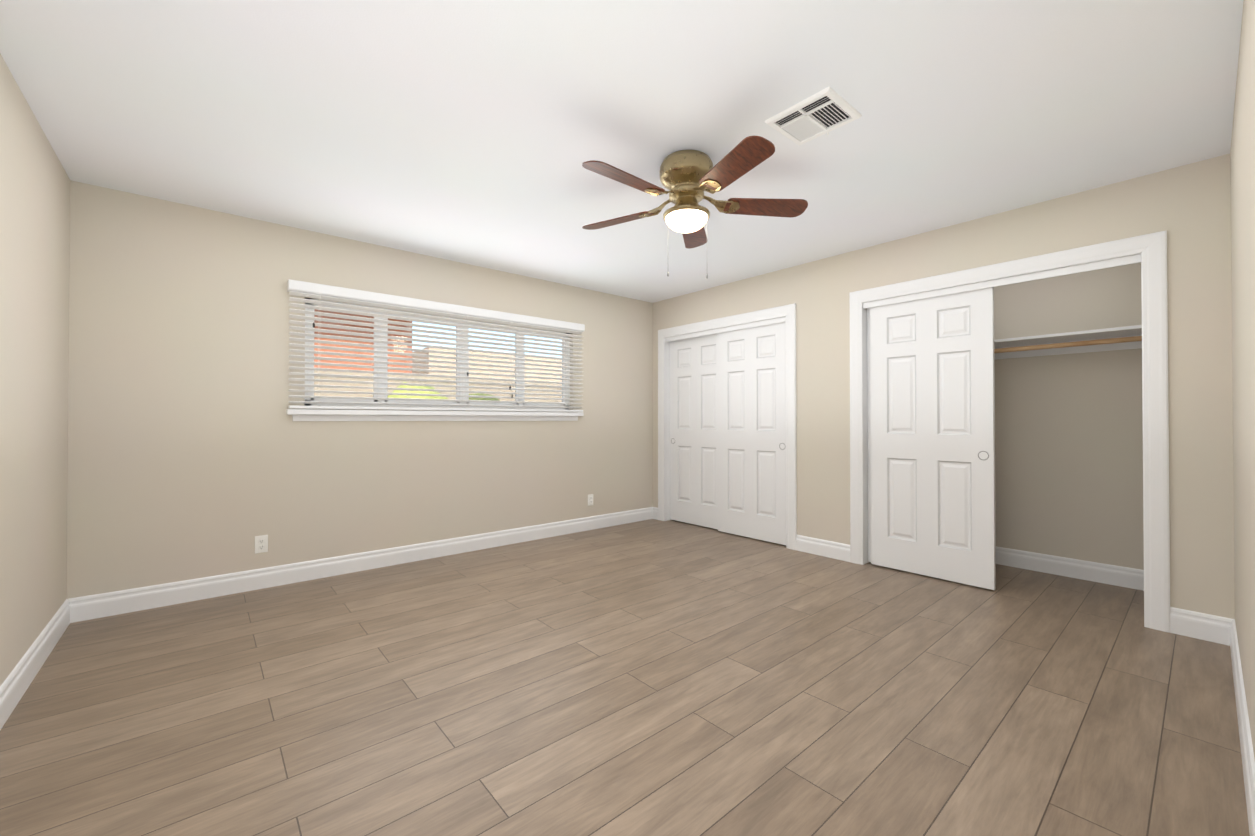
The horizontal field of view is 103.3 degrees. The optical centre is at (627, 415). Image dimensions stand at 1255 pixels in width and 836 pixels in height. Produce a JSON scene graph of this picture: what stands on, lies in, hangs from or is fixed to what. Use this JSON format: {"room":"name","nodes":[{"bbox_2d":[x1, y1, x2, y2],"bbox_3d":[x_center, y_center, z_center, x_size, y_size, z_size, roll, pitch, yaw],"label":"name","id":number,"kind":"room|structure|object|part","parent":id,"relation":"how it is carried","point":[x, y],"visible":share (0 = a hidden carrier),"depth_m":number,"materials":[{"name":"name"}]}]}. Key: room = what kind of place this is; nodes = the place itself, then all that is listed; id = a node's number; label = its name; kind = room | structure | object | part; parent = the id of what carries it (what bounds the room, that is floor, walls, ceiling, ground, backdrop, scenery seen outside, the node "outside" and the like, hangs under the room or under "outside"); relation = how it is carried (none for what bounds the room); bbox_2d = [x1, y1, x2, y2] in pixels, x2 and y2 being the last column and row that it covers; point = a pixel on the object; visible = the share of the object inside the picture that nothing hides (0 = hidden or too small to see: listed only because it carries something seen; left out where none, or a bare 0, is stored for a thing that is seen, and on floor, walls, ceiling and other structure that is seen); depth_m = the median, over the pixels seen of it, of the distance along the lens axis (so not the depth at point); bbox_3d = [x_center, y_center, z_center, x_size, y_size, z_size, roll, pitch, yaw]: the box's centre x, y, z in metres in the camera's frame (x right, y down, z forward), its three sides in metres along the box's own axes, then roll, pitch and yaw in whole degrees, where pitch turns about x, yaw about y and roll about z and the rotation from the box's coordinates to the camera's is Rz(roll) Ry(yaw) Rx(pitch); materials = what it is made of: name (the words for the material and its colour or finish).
{"room":"empty bedroom","nodes":[
{"label":"empty bedroom","id":0,"kind":"room"},
{"bbox_2d":[0,54,69,685],"bbox_3d":[-1.772,-0.094,1.114,0.120,2.440,4.404,0,-1,-41],"label":"wall","id":1,"kind":"structure","parent":0,"point":[34,263],"depth_m":2.13,"materials":[{"name":"paint"}]},
{"bbox_2d":[0,597,75,729],"bbox_3d":[-1.722,1.060,1.151,0.016,0.132,4.110,0,-1,-41],"label":"baseboard","id":2,"kind":"structure","parent":1,"relation":"attached to","point":[16,683],"depth_m":2.14,"materials":[{"name":"white wood"}]},
{"bbox_2d":[67,180,652,598],"bbox_3d":[-1.081,-0.066,4.526,5.370,2.440,0.120,0,-1,-41],"label":"wall","id":3,"kind":"structure","parent":0,"point":[195,451],"depth_m":3.30,"materials":[{"name":"paint"}]},
{"bbox_2d":[255,535,267,553],"bbox_3d":[-2.423,0.852,3.284,0.070,0.114,0.010,0,-1,-41],"label":"electrical outlet","id":4,"kind":"object","parent":3,"relation":"attached to","point":[261,544],"visible":1,"depth_m":3.28,"materials":[{"name":"white plastic"}]},
{"bbox_2d":[76,507,655,621],"bbox_3d":[-1.389,1.085,4.158,4.435,0.132,0.024,0,-1,-41],"label":"baseboard","id":5,"kind":"structure","parent":3,"relation":"attached to","point":[101,605],"depth_m":3.48,"materials":[{"name":"white wood"}]},
{"bbox_2d":[286,409,583,420],"bbox_3d":[-1.408,0.005,4.186,2.440,0.083,0.150,0,-1,-41],"label":"window sill","id":6,"kind":"structure","parent":3,"relation":"attached to","point":[347,415],"depth_m":3.94,"materials":[{"name":"white wood"}]},
{"bbox_2d":[287,279,584,411],"bbox_3d":[-1.369,-0.475,4.144,2.436,0.868,0.092,0,-1,-41],"label":"window blinds","id":7,"kind":"object","parent":3,"relation":"attached to","point":[321,291],"visible":0.94,"depth_m":3.92,"materials":[{"name":"white plastic"}]},
{"bbox_3d":[-1.367,-0.452,4.141,2.072,0.795,0.074,0,-1,-41],"label":"cord","id":8,"kind":"part","parent":7,"relation":"part of","materials":[{"name":"white plastic"}]},
{"bbox_2d":[305,298,569,409],"bbox_3d":[-1.450,-0.443,4.253,2.250,0.770,0.050,0,-1,-41],"label":"window","id":9,"kind":"structure","parent":3,"relation":"in","point":[386,380],"depth_m":4.06,"materials":[{"name":"white plastic"}]},
{"bbox_2d":[588,494,592,505],"bbox_3d":[-0.374,0.858,5.039,0.070,0.114,0.010,0,-1,-41],"label":"electrical outlet","id":10,"kind":"object","parent":3,"relation":"attached to","point":[590,499],"visible":1,"depth_m":5.04,"materials":[{"name":"white plastic"}]},
{"bbox_2d":[0,0,1243,302],"bbox_3d":[0.267,-1.360,2.871,5.490,0.120,4.404,0,-1,-41],"label":"ceiling","id":11,"kind":"structure","parent":0,"point":[474,132],"depth_m":2.12,"materials":[{"name":"paint"}]},
{"bbox_2d":[582,136,807,229],"bbox_3d":[0.274,-1.157,2.522,1.192,0.290,1.250,0,-1,-41],"label":"ceiling fan","id":12,"kind":"object","parent":11,"relation":"hanging from","point":[683,173],"depth_m":2.44,"materials":[{"name":"brown wood"}]},
{"bbox_3d":[-0.058,-1.083,2.762,0.430,0.038,0.138,0,-1,31],"label":"fan blade","id":13,"kind":"part","parent":12,"relation":"part of","materials":[{"name":"brown wood"}]},
{"bbox_3d":[-0.012,-1.087,2.271,0.430,0.038,0.138,0,-1,-41],"label":"fan blade","id":14,"kind":"part","parent":12,"relation":"part of","materials":[{"name":"brown wood"}]},
{"bbox_3d":[0.149,-1.098,2.633,0.210,0.067,0.089,0,-1,37],"label":"fan blade bracket","id":15,"kind":"part","parent":12,"relation":"part of","materials":[{"name":"gold metal"}]},
{"bbox_3d":[0.175,-1.100,2.428,0.210,0.067,0.089,0,-1,-35],"label":"fan blade bracket","id":16,"kind":"part","parent":12,"relation":"part of","materials":[{"name":"gold metal"}]},
{"bbox_2d":[665,209,707,232],"bbox_3d":[0.303,-0.982,2.547,0.220,0.072,0.220,0,-1,-41],"label":"shade","id":17,"kind":"object","parent":12,"relation":"attached to","point":[687,221],"visible":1,"depth_m":2.48,"materials":[{"name":"white glass"}]},
{"bbox_2d":[682,226,707,248],"bbox_3d":[0.395,-1.081,2.957,0.138,0.038,0.430,0,0,13],"label":"blade","id":18,"kind":"object","parent":12,"relation":"attached to","point":[697,238],"depth_m":3.03,"materials":[{"name":"brown wood"}]},
{"bbox_3d":[0.378,-1.100,2.390,0.089,0.067,0.210,0,0,-17],"label":"fan blade bracket","id":19,"kind":"part","parent":12,"relation":"part of","materials":[{"name":"gold metal"}]},
{"bbox_3d":[0.476,-1.099,2.569,0.210,0.067,0.089,0,0,1],"label":"fan blade bracket","id":20,"kind":"part","parent":12,"relation":"part of","materials":[{"name":"gold metal"}]},
{"bbox_3d":[0.469,-1.088,2.163,0.138,0.038,0.430,0,-1,-23],"label":"fan blade","id":21,"kind":"part","parent":12,"relation":"part of","materials":[{"name":"brown wood"}]},
{"bbox_3d":[0.720,-1.084,2.586,0.430,0.038,0.138,0,0,-5],"label":"fan blade","id":22,"kind":"part","parent":12,"relation":"part of","materials":[{"name":"brown wood"}]},
{"bbox_2d":[765,86,861,145],"bbox_3d":[0.813,-1.292,2.176,0.285,0.026,0.300,0,-1,-41],"label":"ceiling vent","id":23,"kind":"object","parent":11,"relation":"in","point":[827,110],"visible":1,"depth_m":2.16,"materials":[{"name":"white metal"}]},
{"bbox_2d":[0,519,1249,835],"bbox_3d":[0.267,1.190,2.850,5.490,0.100,4.404,0,-1,-41],"label":"floor","id":24,"kind":"structure","parent":0,"point":[652,677],"depth_m":1.93,"materials":[{"name":"brown wood"}]},
{"bbox_2d":[653,154,1234,618],"bbox_3d":[1.687,-0.070,4.077,0.120,2.440,4.164,0,-1,-41],"label":"wall","id":25,"kind":"structure","parent":0,"point":[1187,208],"depth_m":2.82,"materials":[{"name":"paint"}]},
{"bbox_2d":[669,333,717,528],"bbox_3d":[0.734,0.160,5.227,0.036,1.975,0.780,0,-1,-41],"label":"closet door","id":26,"kind":"structure","parent":25,"relation":"in","point":[693,361],"depth_m":5.23,"materials":[{"name":"white wood"}]},
{"bbox_2d":[658,303,796,549],"bbox_3d":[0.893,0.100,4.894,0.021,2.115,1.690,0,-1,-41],"label":"trim","id":27,"kind":"structure","parent":25,"relation":"attached to","point":[788,311],"depth_m":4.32,"materials":[{"name":"white wood"}]},
{"bbox_2d":[718,322,785,544],"bbox_3d":[1.165,0.156,4.656,0.036,1.975,0.780,0,-1,-41],"label":"closet door","id":28,"kind":"structure","parent":25,"relation":"in","point":[751,432],"depth_m":4.62,"materials":[{"name":"white wood"}]},
{"bbox_2d":[796,535,849,561],"bbox_3d":[1.598,1.084,4.068,0.016,0.132,0.470,0,-1,-41],"label":"baseboard","id":29,"kind":"structure","parent":25,"relation":"attached to","point":[835,550],"depth_m":4.05,"materials":[{"name":"white wood"}]},
{"bbox_2d":[867,308,870,561],"bbox_3d":[2.139,0.147,3.587,0.036,1.975,0.780,0,-1,-41],"label":"closet door","id":30,"kind":"structure","parent":25,"relation":"in","point":[868,435],"depth_m":3.86,"materials":[{"name":"white wood"}]},
{"bbox_2d":[870,287,995,589],"bbox_3d":[2.133,0.146,3.526,0.036,1.975,0.780,0,-1,-41],"label":"closet door","id":31,"kind":"structure","parent":25,"relation":"in","point":[932,403],"depth_m":3.47,"materials":[{"name":"white wood"}]},
{"bbox_3d":[2.339,0.264,3.261,0.006,0.062,0.062,0,-1,-41],"label":"pull handle","id":32,"kind":"part","parent":31,"relation":"part of","materials":[{"name":"silver metal"}]},
{"bbox_2d":[849,230,1169,632],"bbox_3d":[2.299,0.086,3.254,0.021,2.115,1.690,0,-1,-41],"label":"trim","id":33,"kind":"structure","parent":25,"relation":"attached to","point":[1151,248],"depth_m":2.67,"materials":[{"name":"white wood"}]},
{"bbox_2d":[994,263,1143,569],"bbox_3d":[2.306,-0.065,4.608,0.120,2.440,4.164,0,-1,-41],"label":"wall","id":34,"kind":"structure","parent":0,"point":[1068,455],"depth_m":3.52,"materials":[{"name":"paint"}]},
{"bbox_2d":[994,325,1141,359],"bbox_3d":[2.802,-0.492,3.664,0.360,0.107,2.080,0,-1,-41],"label":"closet shelf","id":35,"kind":"object","parent":34,"relation":"attached to","point":[1116,338],"visible":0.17,"depth_m":3.40,"materials":[{"name":"white wood"}]},
{"bbox_3d":[2.719,-0.472,3.592,0.033,0.033,2.044,0,-1,-41],"label":"closet hanging rail","id":36,"kind":"part","parent":35,"relation":"part of","materials":[{"name":"brown wood"}]},
{"bbox_2d":[996,546,1143,590],"bbox_3d":[2.933,1.082,3.763,0.016,0.132,2.080,0,-1,-41],"label":"baseboard","id":37,"kind":"structure","parent":34,"relation":"attached to","point":[1127,577],"depth_m":3.50,"materials":[{"name":"white wood"}]},
{"bbox_2d":[1230,0,1254,758],"bbox_3d":[1.706,-0.093,1.273,5.370,2.440,0.120,0,-1,-41],"label":"wall","id":38,"kind":"structure","parent":0,"point":[1242,169],"depth_m":1.65,"materials":[{"name":"paint"}]},
{"bbox_2d":[1224,617,1254,835],"bbox_3d":[1.307,1.059,1.011,4.435,0.132,0.016,0,-1,-41],"label":"baseboard","id":39,"kind":"structure","parent":38,"relation":"attached to","point":[1230,633],"depth_m":1.66,"materials":[{"name":"white wood"}]},
{"label":"outside","id":40,"kind":"structure","parent":0,"visible":0},
{"bbox_3d":[-14.237,1.448,19.586,45.000,0.100,39.870,0,-1,-41],"label":"ground","id":41,"kind":"structure","parent":40,"visible":0},
{"bbox_2d":[314,309,411,372],"bbox_3d":[-10.545,-0.241,6.875,12.050,3.070,8.000,0,-1,-41],"label":"neighbor house","id":42,"kind":"structure","parent":41,"relation":"on","point":[353,352],"depth_m":7.24,"materials":[{"name":"paint"}]},
{"bbox_2d":[314,370,561,401],"bbox_3d":[-1.225,0.399,7.481,27.000,1.800,0.260,0,-1,-41],"label":"fence","id":43,"kind":"object","parent":41,"relation":"on","point":[400,381],"depth_m":6.25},
{"bbox_2d":[387,382,499,400],"bbox_3d":[-2.037,0.455,5.675,1.372,1.658,1.187,0,-1,-41],"label":"bush","id":44,"kind":"object","parent":41,"relation":"on","point":[423,392],"depth_m":5.48,"materials":[{"name":"green plant"}]},
{"bbox_2d":[412,348,561,381],"bbox_3d":[-3.240,-0.166,19.059,11.000,3.120,7.000,0,-1,-41],"label":"house","id":45,"kind":"structure","parent":41,"relation":"on","point":[445,364],"depth_m":13.83,"materials":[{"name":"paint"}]}
]}

